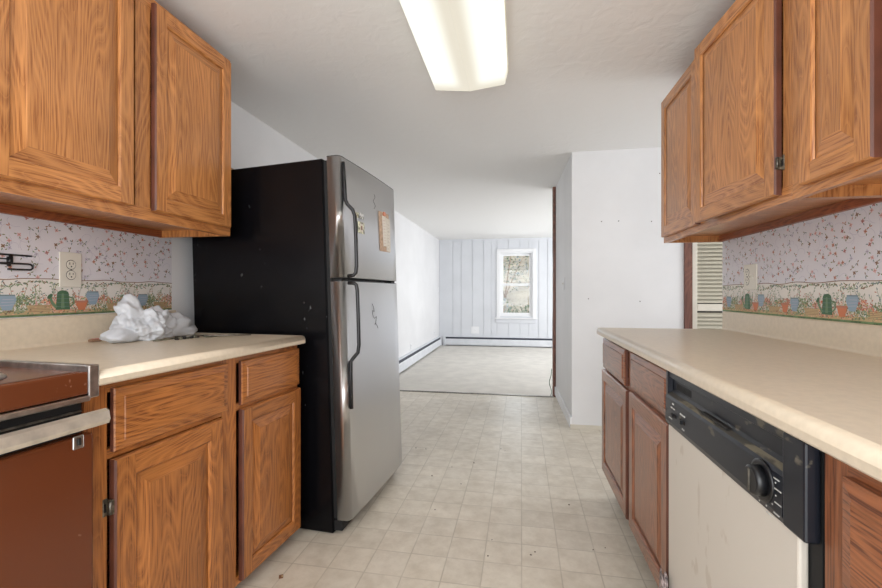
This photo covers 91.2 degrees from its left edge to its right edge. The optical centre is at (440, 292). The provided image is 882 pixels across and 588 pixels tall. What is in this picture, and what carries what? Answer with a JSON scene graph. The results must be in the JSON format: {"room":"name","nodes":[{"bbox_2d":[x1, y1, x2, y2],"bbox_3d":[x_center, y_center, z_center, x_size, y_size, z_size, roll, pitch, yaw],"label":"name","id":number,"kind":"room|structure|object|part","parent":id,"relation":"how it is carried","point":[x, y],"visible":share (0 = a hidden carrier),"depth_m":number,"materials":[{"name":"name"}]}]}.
{"room":"kitchen","nodes":[
{"label":"kitchen","id":0,"kind":"room"},
{"bbox_2d":[0,101,438,357],"bbox_3d":[-0.952,0.000,4.512,0.102,2.280,10.050,0,0,10],"label":"wall","id":1,"kind":"structure","parent":0,"point":[114,264],"depth_m":1.97,"materials":[{"name":"white paint"}]},
{"bbox_2d":[0,253,33,270],"bbox_3d":[-1.456,-0.102,1.371,0.019,0.055,0.288,0,0,10],"label":"wire rack","id":2,"kind":"object","parent":1,"relation":"attached to","point":[9,260],"visible":1,"depth_m":1.45,"materials":[{"name":"black metal"}]},
{"bbox_3d":[-1.450,-0.088,1.370,0.006,0.026,0.288,0,0,10],"label":"arm","id":3,"kind":"part","parent":2,"relation":"part of","materials":[{"name":"black plastic"}]},
{"bbox_2d":[59,252,80,286],"bbox_3d":[-1.409,-0.086,1.644,0.007,0.132,0.082,0,0,10],"label":"wall outlet","id":4,"kind":"object","parent":1,"relation":"attached to","point":[69,263],"visible":1,"depth_m":1.64,"materials":[{"name":"beige plastic"}]},
{"bbox_2d":[66,270,75,279],"bbox_3d":[-1.407,-0.067,1.643,0.001,0.037,0.037,0,0,10],"label":"receptacle","id":5,"kind":"object","parent":4,"relation":"attached to","point":[70,274],"depth_m":1.64,"materials":[{"name":"beige plastic"}]},
{"bbox_2d":[66,260,75,268],"bbox_3d":[-1.407,-0.105,1.643,0.001,0.037,0.037,0,0,10],"label":"receptacle","id":6,"kind":"object","parent":4,"relation":"attached to","point":[70,264],"depth_m":1.64,"materials":[{"name":"beige plastic"}]},
{"bbox_2d":[0,0,230,237],"bbox_3d":[-1.234,-0.665,1.539,0.389,0.810,0.997,0,0,10],"label":"upper cabinet","id":7,"kind":"object","parent":1,"relation":"attached to","point":[115,115],"visible":1,"depth_m":1.43,"materials":[{"name":"brown wood"}]},
{"bbox_3d":[-1.089,-0.673,1.271,0.010,0.650,0.316,0,0,10],"label":"panel","id":8,"kind":"part","parent":7,"relation":"part of","materials":[{"name":"brown wood"}]},
{"bbox_3d":[-1.094,-0.673,1.272,0.020,0.754,0.420,0,0,10],"label":"door","id":9,"kind":"part","parent":7,"relation":"part of","materials":[{"name":"brown wood"}]},
{"bbox_3d":[-1.251,-0.298,1.542,0.342,0.012,0.965,0,0,10],"label":"panel","id":10,"kind":"part","parent":7,"relation":"part of","materials":[{"name":"brown wood"}]},
{"bbox_3d":[-1.005,-0.673,1.772,0.020,0.754,0.420,0,0,10],"label":"door","id":11,"kind":"part","parent":7,"relation":"part of","materials":[{"name":"brown wood"}]},
{"bbox_3d":[-1.000,-0.673,1.771,0.010,0.650,0.316,0,0,10],"label":"panel","id":12,"kind":"part","parent":7,"relation":"part of","materials":[{"name":"brown wood"}]},
{"bbox_2d":[399,336,441,372],"bbox_3d":[-0.381,1.038,7.229,0.073,0.203,4.100,0,0,10],"label":"baseboard heater","id":13,"kind":"object","parent":1,"relation":"attached to","point":[410,358],"visible":0.55,"depth_m":7.12,"materials":[{"name":"metal"}]},
{"bbox_2d":[400,390,553,396],"bbox_3d":[0.177,1.116,4.725,2.050,0.048,0.035,0,0,10],"label":"trim","id":14,"kind":"structure","parent":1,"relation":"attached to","point":[400,390],"depth_m":4.67,"materials":[{"name":"metal"}]},
{"bbox_2d":[155,0,735,239],"bbox_3d":[1.597,-1.190,4.058,5.280,0.100,10.050,0,0,10],"label":"ceiling","id":15,"kind":"structure","parent":0,"point":[349,79],"depth_m":2.44,"materials":[{"name":"white paint"}]},
{"bbox_2d":[399,0,508,90],"bbox_3d":[0.041,-1.087,1.618,0.394,0.106,1.228,0,0,10],"label":"ceiling light","id":16,"kind":"object","parent":15,"relation":"attached to","point":[462,44],"visible":1,"depth_m":1.79,"materials":[{"name":"white paint"}]},
{"bbox_2d":[235,391,658,587],"bbox_3d":[0.798,1.160,1.854,4.480,0.120,5.430,0,0,10],"label":"floor","id":17,"kind":"structure","parent":0,"point":[507,505],"depth_m":2.09,"materials":[{"name":"tile"}]},
{"bbox_2d":[0,359,110,587],"bbox_3d":[-1.213,0.575,0.740,0.696,0.950,0.765,0,0,14],"label":"range","id":18,"kind":"object","parent":17,"relation":"on","point":[46,455],"visible":1,"depth_m":0.93,"materials":[{"name":"brown metal"}]},
{"bbox_3d":[-1.021,0.182,0.879,0.196,0.004,0.196,0,0,14],"label":"burner","id":19,"kind":"part","parent":18,"relation":"part of","materials":[{"name":"silver metal"}]},
{"bbox_2d":[0,367,78,385],"bbox_3d":[-1.226,0.206,0.737,0.612,0.042,0.728,0,0,14],"label":"cooktop","id":20,"kind":"object","parent":18,"relation":"in","point":[9,376],"depth_m":0.97,"materials":[{"name":"brown metal"}]},
{"bbox_3d":[-0.927,0.247,0.659,0.030,0.014,0.740,0,0,14],"label":"trim","id":21,"kind":"part","parent":18,"relation":"part of","materials":[{"name":"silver metal"}]},
{"bbox_3d":[-0.929,0.630,0.666,0.029,0.600,0.747,0,0,14],"label":"oven door","id":22,"kind":"part","parent":18,"relation":"part of","materials":[{"name":"brown metal"}]},
{"bbox_3d":[-1.129,0.209,1.101,0.640,0.078,0.024,0,0,14],"label":"chrome trim","id":23,"kind":"part","parent":18,"relation":"part of","materials":[{"name":"silver metal"}]},
{"bbox_3d":[-0.901,0.293,0.669,0.057,0.038,0.743,0,0,14],"label":"handle","id":24,"kind":"part","parent":18,"relation":"part of","materials":[{"name":"silver metal"}]},
{"bbox_3d":[-0.829,0.343,0.989,0.007,0.030,0.024,0,0,14],"label":"latch plate","id":25,"kind":"part","parent":18,"relation":"part of","materials":[{"name":"silver metal"}]},
{"bbox_2d":[83,345,300,587],"bbox_3d":[-1.024,0.663,1.554,0.601,0.874,0.906,0,0,14],"label":"base cabinet","id":26,"kind":"object","parent":17,"relation":"on","point":[197,469],"visible":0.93,"depth_m":1.37,"materials":[{"name":"brown wood"}]},
{"bbox_2d":[0,310,304,385],"bbox_3d":[-1.053,0.154,1.554,0.715,0.139,0.892,0,0,14],"label":"countertop","id":27,"kind":"structure","parent":26,"relation":"on","point":[63,339],"depth_m":1.46,"materials":[{"name":"beige laminate"}]},
{"bbox_2d":[88,338,101,341],"bbox_3d":[-1.330,0.183,1.661,0.022,0.012,0.038,0,0,22],"label":"chip","id":28,"kind":"object","parent":27,"relation":"on","point":[94,339],"visible":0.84,"depth_m":1.65,"materials":[{"name":"brown"}]},
{"bbox_2d":[99,293,197,342],"bbox_3d":[-1.190,0.096,1.785,0.197,0.184,0.444,0,0,0],"label":"plastic bag","id":29,"kind":"object","parent":27,"relation":"on","point":[131,323],"visible":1,"depth_m":1.68,"materials":[{"name":"white plastic"}]},
{"bbox_2d":[153,337,177,340],"bbox_3d":[-1.076,0.185,1.737,0.023,0.006,0.166,0,0,21],"label":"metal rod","id":30,"kind":"object","parent":27,"relation":"on","point":[176,337],"visible":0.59,"depth_m":1.69,"materials":[{"name":"black metal"}]},
{"bbox_2d":[174,335,199,339],"bbox_3d":[-1.034,0.182,1.761,0.016,0.012,0.106,0,0,19],"label":"chain","id":31,"kind":"object","parent":27,"relation":"on","point":[192,336],"visible":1,"depth_m":1.75,"materials":[{"name":"black"}]},
{"bbox_2d":[204,334,250,335],"bbox_3d":[-0.907,0.181,1.841,0.181,0.011,0.008,0,0,-34],"label":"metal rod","id":32,"kind":"object","parent":27,"relation":"on","point":[230,334],"visible":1,"depth_m":1.85,"materials":[{"name":"black metal"}]},
{"bbox_3d":[-0.792,0.735,1.285,0.020,0.615,0.376,0,0,14],"label":"door","id":33,"kind":"part","parent":26,"relation":"part of","materials":[{"name":"brown wood"}]},
{"bbox_3d":[-0.789,0.327,1.300,0.020,0.163,0.402,0,0,14],"label":"drawer","id":34,"kind":"part","parent":26,"relation":"part of","materials":[{"name":"brown wood"}]},
{"bbox_3d":[-0.788,0.735,1.284,0.010,0.499,0.260,0,0,14],"label":"panel","id":35,"kind":"part","parent":26,"relation":"part of","materials":[{"name":"brown wood"}]},
{"bbox_3d":[-0.677,0.327,1.739,0.020,0.158,0.368,0,0,14],"label":"drawer","id":36,"kind":"part","parent":26,"relation":"part of","materials":[{"name":"brown wood"}]},
{"bbox_3d":[-0.676,0.732,1.740,0.020,0.620,0.371,0,0,14],"label":"door","id":37,"kind":"part","parent":26,"relation":"part of","materials":[{"name":"brown wood"}]},
{"bbox_3d":[-0.672,0.732,1.739,0.010,0.516,0.267,0,0,14],"label":"panel","id":38,"kind":"part","parent":26,"relation":"part of","materials":[{"name":"brown wood"}]},
{"bbox_2d":[192,155,401,532],"bbox_3d":[-0.726,0.231,2.390,0.907,1.730,0.715,0,0,14],"label":"refrigerator","id":39,"kind":"object","parent":17,"relation":"on","point":[294,259],"visible":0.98,"depth_m":2.03,"materials":[{"name":"black"}]},
{"bbox_3d":[-0.416,-0.334,1.977,0.065,0.533,0.025,-2,0,14],"label":"handle","id":40,"kind":"part","parent":39,"relation":"part of","materials":[{"name":"black plastic"}]},
{"bbox_3d":[-0.396,0.239,1.972,0.060,0.582,0.020,0,0,5],"label":"handle","id":41,"kind":"part","parent":39,"relation":"part of","materials":[{"name":"black plastic"}]},
{"bbox_2d":[358,221,364,234],"bbox_3d":[-0.393,-0.319,2.135,0.004,0.058,0.070,-2,0,14],"label":"magnet","id":42,"kind":"object","parent":39,"relation":"attached to","point":[361,229],"visible":1,"depth_m":2.13,"materials":[{"name":"white paper"}]},
{"bbox_3d":[-0.390,-0.344,2.305,0.070,0.552,0.715,-2,0,14],"label":"freezer door","id":43,"kind":"part","parent":39,"relation":"part of","materials":[{"name":"silver metal"}]},
{"bbox_3d":[-0.363,0.489,2.298,0.070,1.080,0.715,-2,0,14],"label":"fridge door","id":44,"kind":"part","parent":39,"relation":"part of","materials":[{"name":"silver metal"}]},
{"bbox_2d":[378,211,389,252],"bbox_3d":[-0.319,-0.339,2.433,0.008,0.224,0.156,0,0,14],"label":"paper note","id":45,"kind":"object","parent":39,"relation":"attached to","point":[382,248],"visible":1,"depth_m":2.39,"materials":[{"name":"beige paper"}]},
{"bbox_2d":[382,216,386,246],"bbox_3d":[-0.317,-0.344,2.428,0.007,0.172,0.063,0,0,14],"label":"paper note","id":46,"kind":"object","parent":39,"relation":"attached to","point":[383,217],"visible":1,"depth_m":2.43,"materials":[{"name":"beige paper"}]},
{"bbox_2d":[386,218,390,251],"bbox_3d":[-0.303,-0.329,2.486,0.008,0.192,0.066,0,0,14],"label":"paper note","id":47,"kind":"object","parent":39,"relation":"attached to","point":[387,220],"visible":1,"depth_m":2.48,"materials":[{"name":"brown"}]},
{"bbox_2d":[602,338,668,587],"bbox_3d":[1.071,0.663,1.767,0.601,0.874,1.045,0,0,10],"label":"base cabinet","id":48,"kind":"object","parent":17,"relation":"on","point":[635,428],"visible":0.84,"depth_m":1.62,"materials":[{"name":"brown wood"}]},
{"bbox_3d":[0.825,0.680,2.066,0.010,0.432,0.420,0,0,10],"label":"panel","id":49,"kind":"part","parent":48,"relation":"part of","materials":[{"name":"brown wood"}]},
{"bbox_3d":[0.833,0.323,2.087,0.020,0.155,0.480,0,0,10],"label":"drawer","id":50,"kind":"part","parent":48,"relation":"part of","materials":[{"name":"brown wood"}]},
{"bbox_3d":[0.829,0.680,2.066,0.020,0.540,0.528,0,0,10],"label":"door","id":51,"kind":"part","parent":48,"relation":"part of","materials":[{"name":"brown wood"}]},
{"bbox_3d":[0.805,0.598,1.814,0.020,0.744,1.045,0,0,10],"label":"frame","id":52,"kind":"part","parent":48,"relation":"part of","materials":[{"name":"brown wood"}]},
{"bbox_3d":[0.734,0.313,1.533,0.020,0.142,0.458,0,0,10],"label":"drawer","id":53,"kind":"part","parent":48,"relation":"part of","materials":[{"name":"brown wood"}]},
{"bbox_3d":[0.730,0.676,1.535,0.010,0.440,0.348,0,0,10],"label":"panel","id":54,"kind":"part","parent":48,"relation":"part of","materials":[{"name":"brown wood"}]},
{"bbox_3d":[0.735,0.676,1.534,0.020,0.548,0.456,0,0,10],"label":"door","id":55,"kind":"part","parent":48,"relation":"part of","materials":[{"name":"brown wood"}]},
{"bbox_2d":[659,568,667,587],"bbox_3d":[0.646,0.950,1.253,0.027,0.300,0.086,0,0,18],"label":"lining","id":56,"kind":"object","parent":48,"relation":"attached to","point":[663,578],"visible":1,"depth_m":1.25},
{"bbox_2d":[665,370,824,587],"bbox_3d":[0.888,0.654,0.926,0.612,0.852,0.651,0,0,10],"label":"dishwasher","id":57,"kind":"object","parent":17,"relation":"on","point":[747,495],"visible":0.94,"depth_m":0.87,"materials":[{"name":"black"}]},
{"bbox_3d":[0.625,0.677,0.976,0.015,0.586,0.601,0,0,10],"label":"door","id":58,"kind":"part","parent":57,"relation":"part of","materials":[{"name":"white metal"}]},
{"bbox_2d":[808,451,824,587],"bbox_3d":[0.911,0.656,0.922,0.566,0.848,0.651,0,0,10],"label":"tub","id":59,"kind":"object","parent":57,"relation":"in","point":[816,550],"depth_m":0.65,"materials":[{"name":"black"}]},
{"bbox_2d":[825,453,881,587],"bbox_3d":[0.754,0.663,0.084,0.601,0.874,1.030,0,0,10],"label":"base cabinet","id":60,"kind":"object","parent":17,"relation":"on","point":[853,498],"visible":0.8,"depth_m":0.57,"materials":[{"name":"brown wood"}]},
{"bbox_2d":[597,311,881,481],"bbox_3d":[0.915,0.161,0.926,0.640,0.127,2.745,0,0,10],"label":"countertop","id":61,"kind":"structure","parent":60,"relation":"on","point":[817,382],"depth_m":1.07,"materials":[{"name":"beige laminate"}]},
{"bbox_3d":[0.507,0.330,0.354,0.020,0.160,0.475,0,0,10],"label":"drawer","id":62,"kind":"part","parent":60,"relation":"part of","materials":[{"name":"brown wood"}]},
{"bbox_2d":[399,345,551,395],"bbox_3d":[2.073,1.190,6.731,5.280,0.100,4.620,0,0,10],"label":"floor","id":63,"kind":"structure","parent":0,"point":[448,368],"depth_m":6.23,"materials":[{"name":"beige carpet"}]},
{"bbox_2d":[439,239,551,347],"bbox_3d":[2.472,0.000,8.965,5.080,2.280,0.120,0,0,10],"label":"wall","id":64,"kind":"structure","parent":0,"point":[467,269],"depth_m":9.20,"materials":[{"name":"paint"}]},
{"bbox_2d":[471,326,478,333],"bbox_3d":[0.728,0.800,9.212,0.170,0.150,0.006,0,0,10],"label":"wall outlet","id":65,"kind":"object","parent":64,"relation":"attached to","point":[475,330],"visible":1,"depth_m":9.21,"materials":[{"name":"white paint"}]},
{"bbox_2d":[439,237,551,240],"bbox_3d":[2.460,-1.123,8.900,5.080,0.035,0.012,0,0,10],"label":"trim","id":66,"kind":"structure","parent":64,"relation":"attached to","point":[544,237],"depth_m":9.12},
{"bbox_2d":[443,336,551,346],"bbox_3d":[2.120,1.038,8.930,4.200,0.203,0.073,0,0,10],"label":"baseboard heater","id":67,"kind":"object","parent":64,"relation":"attached to","point":[447,340],"visible":0.58,"depth_m":9.07,"materials":[{"name":"metal"}]},
{"bbox_2d":[495,248,537,322],"bbox_3d":[1.584,-0.138,9.098,0.895,1.555,0.170,0,0,10],"label":"window","id":68,"kind":"structure","parent":64,"relation":"in","point":[500,252],"depth_m":9.07,"materials":[{"name":"white paint"}]},
{"bbox_3d":[1.591,-0.484,9.138,0.635,0.682,0.030,0,0,10],"label":"sash","id":69,"kind":"part","parent":68,"relation":"part of","materials":[{"name":"white paint"}]},
{"bbox_3d":[1.573,0.542,9.039,0.895,0.025,0.050,0,0,10],"label":"sill","id":70,"kind":"part","parent":68,"relation":"part of","materials":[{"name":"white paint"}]},
{"bbox_3d":[1.585,0.146,9.108,0.635,0.668,0.030,0,0,10],"label":"sash","id":71,"kind":"part","parent":68,"relation":"part of","materials":[{"name":"white paint"}]},
{"bbox_2d":[556,158,569,412],"bbox_3d":[1.210,-0.020,4.133,0.100,2.240,1.041,0,0,9],"label":"wall","id":72,"kind":"structure","parent":0,"point":[563,185],"depth_m":4.04,"materials":[{"name":"white paint"}]},
{"bbox_2d":[552,187,555,396],"bbox_3d":[1.236,0.000,4.707,0.038,2.280,0.098,0,0,10],"label":"trim","id":73,"kind":"structure","parent":72,"relation":"attached to","point":[553,188],"depth_m":4.66,"materials":[{"name":"brown wood"}]},
{"bbox_2d":[555,387,571,426],"bbox_3d":[1.144,1.058,4.083,0.014,0.085,1.161,0,0,9],"label":"baseboard","id":74,"kind":"structure","parent":72,"relation":"attached to","point":[565,411],"depth_m":3.92,"materials":[{"name":"white paint"}]},
{"bbox_2d":[570,147,683,425],"bbox_3d":[1.486,-0.020,3.493,0.840,2.240,0.120,0,0,10],"label":"wall","id":75,"kind":"structure","parent":0,"point":[623,260],"depth_m":3.45,"materials":[{"name":"white paint"}]},
{"bbox_2d":[570,424,601,429],"bbox_3d":[1.468,1.085,3.430,0.854,0.030,0.012,0,0,10],"label":"baseboard","id":76,"kind":"structure","parent":75,"relation":"attached to","point":[593,427],"depth_m":3.48,"materials":[{"name":"beige paint"}]},
{"bbox_2d":[684,243,692,328],"bbox_3d":[1.927,0.070,3.407,0.056,2.060,0.135,0,0,10],"label":"trim","id":77,"kind":"structure","parent":75,"relation":"attached to","point":[688,247],"depth_m":3.34,"materials":[{"name":"brown wood"}]},
{"bbox_2d":[722,202,881,324],"bbox_3d":[1.245,-0.020,0.667,0.102,2.240,3.250,0,0,10],"label":"wall","id":78,"kind":"structure","parent":0,"point":[829,267],"depth_m":1.57,"materials":[{"name":"multicoloured paper"}]},
{"bbox_2d":[744,264,756,289],"bbox_3d":[1.423,-0.072,1.995,0.017,0.116,0.112,0,0,10],"label":"wall outlet","id":79,"kind":"object","parent":78,"relation":"attached to","point":[750,271],"visible":1,"depth_m":1.99,"materials":[{"name":"beige plastic"}]},
{"bbox_2d":[661,0,881,242],"bbox_3d":[1.218,-0.648,1.763,0.338,0.764,1.110,0,0,10],"label":"upper cabinet","id":80,"kind":"object","parent":78,"relation":"attached to","point":[727,121],"visible":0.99,"depth_m":1.54,"materials":[{"name":"brown wood"}]},
{"bbox_3d":[1.142,-0.655,2.086,0.010,0.618,0.352,0,0,10],"label":"panel","id":81,"kind":"part","parent":80,"relation":"part of","materials":[{"name":"brown wood"}]},
{"bbox_3d":[1.147,-0.655,2.085,0.020,0.722,0.456,0,0,10],"label":"door","id":82,"kind":"part","parent":80,"relation":"part of","materials":[{"name":"brown wood"}]},
{"bbox_3d":[1.113,-0.648,1.781,0.020,0.764,1.110,0,0,10],"label":"frame","id":83,"kind":"part","parent":80,"relation":"part of","materials":[{"name":"brown wood"}]},
{"bbox_3d":[1.029,-0.651,1.542,0.010,0.618,0.408,0,0,6],"label":"panel","id":84,"kind":"part","parent":80,"relation":"part of","materials":[{"name":"brown wood"}]},
{"bbox_3d":[1.034,-0.651,1.541,0.020,0.722,0.512,0,0,6],"label":"door","id":85,"kind":"part","parent":80,"relation":"part of","materials":[{"name":"brown wood"}]},
{"bbox_3d":[1.251,-0.304,1.757,0.259,0.012,1.078,0,0,10],"label":"panel","id":86,"kind":"part","parent":80,"relation":"part of","materials":[{"name":"brown wood"}]},
{"bbox_2d":[793,0,881,198],"bbox_3d":[1.049,-0.648,0.724,0.306,0.764,0.993,0,0,10],"label":"upper cabinet","id":87,"kind":"object","parent":78,"relation":"attached to","point":[837,44],"visible":1,"depth_m":1.05,"materials":[{"name":"brown wood"}]},
{"bbox_3d":[0.959,-0.652,1.057,0.010,0.616,0.146,0,0,10],"label":"panel","id":88,"kind":"part","parent":87,"relation":"part of","materials":[{"name":"brown wood"}]},
{"bbox_3d":[1.067,-0.304,0.721,0.259,0.012,0.961,0,0,10],"label":"panel","id":89,"kind":"part","parent":87,"relation":"part of","materials":[{"name":"brown wood"}]},
{"bbox_3d":[2.825,-0.020,3.255,0.780,2.240,0.120,0,0,10],"label":"wall","id":90,"kind":"structure","parent":0,"visible":0},
{"bbox_2d":[693,242,721,328],"bbox_3d":[2.196,0.070,3.367,0.470,2.020,0.040,0,0,10],"label":"door","id":91,"kind":"structure","parent":90,"relation":"in","point":[707,256],"depth_m":3.38,"materials":[{"name":"beige paint"}]},
{"bbox_2d":[697,244,721,312],"bbox_3d":[2.199,0.025,3.384,0.382,1.770,0.006,0,0,10],"label":"shade","id":92,"kind":"object","parent":90,"relation":"attached to","point":[704,245],"depth_m":3.38,"materials":[{"name":"beige plastic"}]},
{"label":"outside","id":93,"kind":"structure","parent":0,"visible":0},
{"bbox_2d":[503,255,528,312],"bbox_3d":[3.159,-0.113,17.721,18.000,4.593,14.000,0,0,10],"label":"ground","id":94,"kind":"structure","parent":93,"point":[521,296],"depth_m":18.18,"materials":[{"name":"white snow"}]},
{"bbox_2d":[503,298,514,312],"bbox_3d":[1.492,0.831,12.547,1.495,1.554,1.502,0,0,10],"label":"shrub","id":95,"kind":"object","parent":94,"relation":"on","point":[508,310],"visible":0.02,"depth_m":12.42,"materials":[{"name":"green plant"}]},
{"bbox_2d":[503,256,528,297],"bbox_3d":[2.471,-0.789,16.811,2.548,2.000,2.614,0,0,10],"label":"shrub","id":96,"kind":"object","parent":94,"relation":"on","point":[513,278],"visible":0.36,"depth_m":16.75,"materials":[{"name":"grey plant"}]},
{"bbox_2d":[509,304,528,312],"bbox_3d":[2.488,0.921,13.177,1.375,1.179,1.402,0,0,10],"label":"shrub","id":97,"kind":"object","parent":94,"relation":"on","point":[525,307],"visible":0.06,"depth_m":13.11,"materials":[{"name":"green plant"}]}
]}

